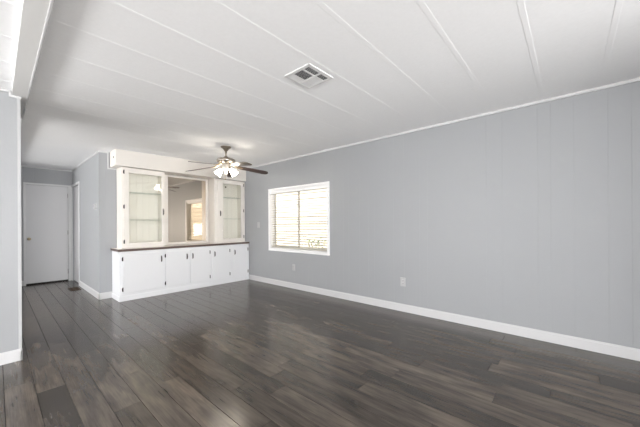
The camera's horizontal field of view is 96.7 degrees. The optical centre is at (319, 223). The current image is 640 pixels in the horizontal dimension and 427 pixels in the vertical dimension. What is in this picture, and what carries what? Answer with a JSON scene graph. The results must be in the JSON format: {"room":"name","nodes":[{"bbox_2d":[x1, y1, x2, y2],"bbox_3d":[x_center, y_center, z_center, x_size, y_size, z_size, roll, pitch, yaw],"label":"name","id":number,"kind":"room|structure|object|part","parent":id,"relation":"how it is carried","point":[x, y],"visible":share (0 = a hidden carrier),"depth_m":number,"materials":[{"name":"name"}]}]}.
{"room":"empty living room","nodes":[
{"label":"empty living room","id":0,"kind":"room"},
{"bbox_2d":[0,90,17,352],"bbox_3d":[-2.934,-0.017,2.199,0.100,2.430,0.838,0,0,41],"label":"wall","id":1,"kind":"structure","parent":0,"point":[8,105],"depth_m":2.43,"materials":[{"name":"grey paint"}]},
{"bbox_2d":[0,88,20,98],"bbox_3d":[-2.893,-1.116,2.169,0.012,0.056,0.855,0,0,41],"label":"trim","id":2,"kind":"structure","parent":1,"relation":"attached to","point":[1,89],"depth_m":2.44,"materials":[{"name":"grey wood"}]},
{"bbox_2d":[0,349,22,364],"bbox_3d":[-2.880,1.138,2.167,0.014,0.100,0.852,0,0,41],"label":"baseboard","id":3,"kind":"structure","parent":1,"relation":"attached to","point":[14,355],"depth_m":2.43,"materials":[{"name":"grey wood"}]},
{"bbox_2d":[17,98,21,348],"bbox_3d":[-2.659,-0.003,2.517,0.116,2.178,0.022,0,0,41],"label":"trim","id":4,"kind":"structure","parent":1,"relation":"attached to","point":[18,100],"depth_m":2.48,"materials":[{"name":"grey paint"}]},
{"bbox_2d":[11,0,54,126],"bbox_3d":[-0.814,-1.145,0.900,13.600,0.050,0.100,0,0,41],"label":"trim","id":5,"kind":"structure","parent":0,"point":[33,13],"depth_m":1.76,"materials":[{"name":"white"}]},
{"bbox_2d":[21,167,71,280],"bbox_3d":[-5.646,-0.021,5.771,0.100,2.470,1.132,0,0,41],"label":"wall","id":6,"kind":"structure","parent":0,"point":[31,175],"depth_m":5.72,"materials":[{"name":"grey paint"}]},
{"bbox_2d":[21,166,71,171],"bbox_3d":[-5.615,-1.124,5.730,0.012,0.022,0.944,0,0,41],"label":"trim","id":7,"kind":"structure","parent":6,"relation":"attached to","point":[21,166],"depth_m":5.79,"materials":[{"name":"grey"}]},
{"bbox_2d":[23,182,71,285],"bbox_3d":[-5.540,0.194,5.813,0.096,2.020,0.712,0,0,41],"label":"door","id":8,"kind":"structure","parent":6,"relation":"in","point":[47,237],"depth_m":5.81,"materials":[{"name":"grey paint"}]},
{"bbox_2d":[26,279,67,284],"bbox_3d":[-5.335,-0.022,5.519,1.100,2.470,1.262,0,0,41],"label":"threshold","id":9,"kind":"structure","parent":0,"point":[66,279],"depth_m":5.85,"materials":[{"name":"grey metal"}]},
{"bbox_2d":[72,154,97,291],"bbox_3d":[-4.396,-0.028,5.361,2.320,2.470,0.100,0,0,41],"label":"wall","id":10,"kind":"structure","parent":0,"point":[86,173],"depth_m":5.02,"materials":[{"name":"grey paint"}]},
{"bbox_2d":[71,181,79,282],"bbox_3d":[-4.967,0.185,5.824,0.810,2.030,0.068,0,0,41],"label":"door","id":11,"kind":"structure","parent":10,"relation":"in","point":[76,188],"depth_m":5.87,"materials":[{"name":"grey paint"}]},
{"bbox_2d":[79,281,99,299],"bbox_3d":[-4.068,1.145,5.004,1.594,0.100,0.014,0,0,41],"label":"baseboard","id":12,"kind":"structure","parent":10,"relation":"attached to","point":[84,286],"depth_m":4.92,"materials":[{"name":"grey wood"}]},
{"bbox_2d":[97,152,207,292],"bbox_3d":[-2.697,-0.038,5.463,0.100,2.470,2.494,0,0,41],"label":"wall","id":13,"kind":"structure","parent":0,"point":[108,184],"depth_m":4.57,"materials":[{"name":"grey paint"}]},
{"bbox_2d":[98,152,100,292],"bbox_3d":[-3.482,-0.021,4.501,0.020,2.224,0.020,0,0,41],"label":"trim","id":14,"kind":"structure","parent":13,"relation":"attached to","point":[98,152],"depth_m":4.50,"materials":[{"name":"grey paint"}]},
{"bbox_2d":[99,291,111,299],"bbox_3d":[-3.421,1.141,4.543,0.014,0.100,0.175,0,0,41],"label":"baseboard","id":15,"kind":"structure","parent":13,"relation":"attached to","point":[105,295],"depth_m":4.54,"materials":[{"name":"grey wood"}]},
{"bbox_2d":[165,175,207,244],"bbox_3d":[-2.593,-0.260,5.478,0.028,1.288,0.913,0,0,41],"label":"wall mirror","id":16,"kind":"object","parent":13,"relation":"attached to","point":[186,198],"visible":0.89,"depth_m":5.49,"materials":[{"name":"white mirror"}]},
{"bbox_2d":[110,149,245,181],"bbox_3d":[-2.495,-1.054,5.375,0.329,0.283,2.350,0,0,41],"label":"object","id":17,"kind":"structure","parent":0,"point":[122,158],"depth_m":4.97,"materials":[{"name":"white wood"}]},
{"bbox_2d":[71,151,115,170],"bbox_3d":[-4.317,-1.014,5.364,2.420,0.271,0.240,0,0,41],"label":"trim","id":18,"kind":"structure","parent":17,"relation":"attached to","point":[97,151],"depth_m":4.58,"materials":[{"name":"grey wood"}]},
{"bbox_2d":[0,0,623,168],"bbox_3d":[-2.782,-1.157,1.088,10.072,0.084,9.176,0,0,41],"label":"trim","id":19,"kind":"structure","parent":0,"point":[521,5],"depth_m":2.15,"materials":[{"name":"white wood"}]},
{"bbox_2d":[0,0,639,169],"bbox_3d":[-1.608,-1.204,0.071,13.900,0.161,9.396,0,0,41],"label":"ceiling","id":20,"kind":"structure","parent":0,"point":[569,37],"depth_m":2.15,"materials":[{"name":"white paint"}]},
{"bbox_2d":[185,145,267,179],"bbox_3d":[-1.413,-0.929,4.332,1.224,0.520,1.262,0,0,41],"label":"ceiling fan","id":21,"kind":"object","parent":20,"relation":"hanging from","point":[225,161],"visible":1,"depth_m":4.34,"materials":[{"name":"silver metal"}]},
{"bbox_3d":[-1.564,-0.789,4.367,0.117,0.128,0.114,0,0,41],"label":"lamp shade","id":22,"kind":"part","parent":21,"relation":"part of","materials":[{"name":"white glass"}]},
{"bbox_3d":[-1.317,-0.791,4.370,0.117,0.128,0.114,0,0,41],"label":"lamp shade","id":23,"kind":"part","parent":21,"relation":"part of","materials":[{"name":"white glass"}]},
{"bbox_3d":[-1.145,-0.858,4.077,0.486,0.078,0.138,0,0,41],"label":"blade","id":24,"kind":"part","parent":21,"relation":"part of","materials":[{"name":"brown wood"}]},
{"bbox_3d":[-1.074,-0.858,4.564,0.486,0.077,0.131,0,0,-28],"label":"blade","id":25,"kind":"part","parent":21,"relation":"part of","materials":[{"name":"brown wood"}]},
{"bbox_2d":[284,63,332,88],"bbox_3d":[-0.090,-1.183,2.288,0.275,0.014,0.285,0,0,41],"label":"ceiling vent","id":26,"kind":"object","parent":20,"relation":"in","point":[309,76],"visible":1,"depth_m":2.27,"materials":[{"name":"white metal"}]},
{"bbox_2d":[0,279,639,426],"bbox_3d":[-1.655,1.182,0.077,16.215,0.004,9.324,0,0,41],"label":"floor","id":27,"kind":"structure","parent":0,"point":[244,353],"depth_m":2.29,"materials":[{"name":"grey wood"}]},
{"bbox_2d":[68,287,80,290],"bbox_3d":[-4.519,1.195,5.243,0.340,0.006,0.145,0,0,41],"label":"floor vent","id":28,"kind":"object","parent":27,"relation":"in","point":[72,288],"visible":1,"depth_m":5.26,"materials":[{"name":"brown metal"}]},
{"bbox_2d":[112,244,248,301],"bbox_3d":[-2.430,0.804,5.334,0.462,0.762,2.340,0,0,41],"label":"base cabinet","id":29,"kind":"object","parent":27,"relation":"on","point":[144,273],"visible":0.99,"depth_m":4.93,"materials":[{"name":"white wood"}]},
{"bbox_3d":[-2.832,0.770,4.585,0.016,0.598,0.583,0,0,41],"label":"door","id":30,"kind":"part","parent":29,"relation":"part of","materials":[{"name":"white wood"}]},
{"bbox_3d":[-2.488,0.768,4.978,0.016,0.598,0.402,0,0,41],"label":"door","id":31,"kind":"part","parent":29,"relation":"part of","materials":[{"name":"white wood"}]},
{"bbox_2d":[111,241,248,251],"bbox_3d":[-2.444,0.403,5.338,0.439,0.037,2.350,0,0,41],"label":"countertop","id":32,"kind":"structure","parent":29,"relation":"on","point":[244,242],"depth_m":5.03,"materials":[{"name":"laminate"}]},
{"bbox_2d":[116,167,164,248],"bbox_3d":[-2.997,-0.257,4.797,0.328,1.289,0.638,0,0,41],"label":"display cabinet","id":33,"kind":"object","parent":32,"relation":"on","point":[140,192],"visible":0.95,"depth_m":4.88,"materials":[{"name":"white wood"}]},
{"bbox_2d":[129,192,160,194],"bbox_3d":[-3.030,-0.516,4.824,0.212,0.008,0.596,0,0,41],"label":"glass shelf","id":34,"kind":"object","parent":33,"relation":"attached to","point":[130,193],"depth_m":4.89,"materials":[{"name":"clear glass"}]},
{"bbox_2d":[208,178,244,242],"bbox_3d":[-1.948,-0.264,5.993,0.328,1.289,0.701,0,0,41],"label":"display cabinet","id":35,"kind":"object","parent":32,"relation":"on","point":[226,198],"visible":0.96,"depth_m":6.09,"materials":[{"name":"white wood"}]},
{"bbox_3d":[-1.848,-0.271,5.919,0.017,1.215,0.595,0,0,41],"label":"door","id":36,"kind":"part","parent":35,"relation":"part of","materials":[{"name":"white wood"}]},
{"bbox_3d":[-2.437,1.147,5.341,0.414,0.075,2.339,0,0,41],"label":"skirting","id":37,"kind":"part","parent":29,"relation":"part of","materials":[{"name":"white wood"}]},
{"bbox_3d":[-2.221,0.767,5.282,0.016,0.598,0.372,0,0,41],"label":"door","id":38,"kind":"part","parent":29,"relation":"part of","materials":[{"name":"white wood"}]},
{"bbox_3d":[-1.944,0.765,5.598,0.016,0.598,0.372,0,0,41],"label":"door","id":39,"kind":"part","parent":29,"relation":"part of","materials":[{"name":"white wood"}]},
{"bbox_3d":[-1.662,0.763,5.920,0.016,0.598,0.373,0,0,41],"label":"door","id":40,"kind":"part","parent":29,"relation":"part of","materials":[{"name":"white wood"}]},
{"bbox_2d":[245,81,639,348],"bbox_3d":[2.367,-0.069,2.760,11.280,2.470,0.120,0,0,41],"label":"wall","id":41,"kind":"structure","parent":0,"point":[528,216],"depth_m":3.09,"materials":[{"name":"grey paint"}]},
{"bbox_2d":[268,181,329,255],"bbox_3d":[-0.393,-0.086,5.171,1.560,1.207,0.134,0,0,41],"label":"window","id":42,"kind":"structure","parent":41,"relation":"in","point":[271,204],"depth_m":5.21,"materials":[{"name":"white"}]},
{"bbox_2d":[271,185,326,250],"bbox_3d":[-0.406,-0.096,5.156,1.428,1.096,0.058,0,0,41],"label":"window blind","id":43,"kind":"object","parent":42,"relation":"attached to","point":[320,187],"visible":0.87,"depth_m":5.09,"materials":[{"name":"white plastic"}]},
{"bbox_3d":[-0.402,0.445,5.158,1.420,0.016,0.046,0,0,41],"label":"rail","id":44,"kind":"part","parent":43,"relation":"part of","materials":[{"name":"beige plastic"}]},
{"bbox_3d":[0.009,-0.080,4.795,0.002,1.040,0.048,0,0,41],"label":"ladder cord","id":45,"kind":"part","parent":43,"relation":"part of","materials":[{"name":"white fabric"}]},
{"bbox_3d":[-0.363,-0.093,5.205,1.436,1.106,0.040,0,0,41],"label":"sash","id":46,"kind":"part","parent":42,"relation":"part of","materials":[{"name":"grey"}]},
{"bbox_2d":[400,277,405,286],"bbox_3d":[1.103,0.771,3.787,0.072,0.116,0.010,0,0,41],"label":"wall outlet","id":47,"kind":"object","parent":41,"relation":"attached to","point":[402,280],"visible":1,"depth_m":3.78,"materials":[{"name":"grey plastic"}]},
{"bbox_2d":[249,275,639,360],"bbox_3d":[2.522,1.105,2.541,10.770,0.100,0.014,0,0,41],"label":"baseboard","id":48,"kind":"structure","parent":41,"relation":"attached to","point":[571,341],"depth_m":3.14,"materials":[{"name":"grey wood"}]},
{"bbox_2d":[249,77,639,167],"bbox_3d":[2.478,-1.214,2.568,10.850,0.026,0.014,0,0,41],"label":"trim","id":49,"kind":"structure","parent":41,"relation":"attached to","point":[634,79],"depth_m":3.14,"materials":[{"name":"grey wood"}]},
{"label":"outside","id":50,"kind":"structure","parent":0,"visible":0},
{"bbox_3d":[6.507,1.755,5.131,35.000,0.050,8.870,0,0,41],"label":"ground","id":51,"kind":"structure","parent":50,"visible":0},
{"bbox_2d":[276,188,326,248],"bbox_3d":[6.015,0.133,3.824,32.000,3.200,0.172,0,0,41],"label":"wall","id":52,"kind":"structure","parent":51,"relation":"on","point":[281,195],"depth_m":9.49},
{"bbox_2d":[301,237,325,247],"bbox_3d":[0.020,1.018,6.650,1.159,1.510,0.945,0,0,41],"label":"leafy shrub","id":53,"kind":"object","parent":51,"relation":"on","point":[302,237],"visible":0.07,"depth_m":6.60,"materials":[{"name":"green plant"}]}
]}

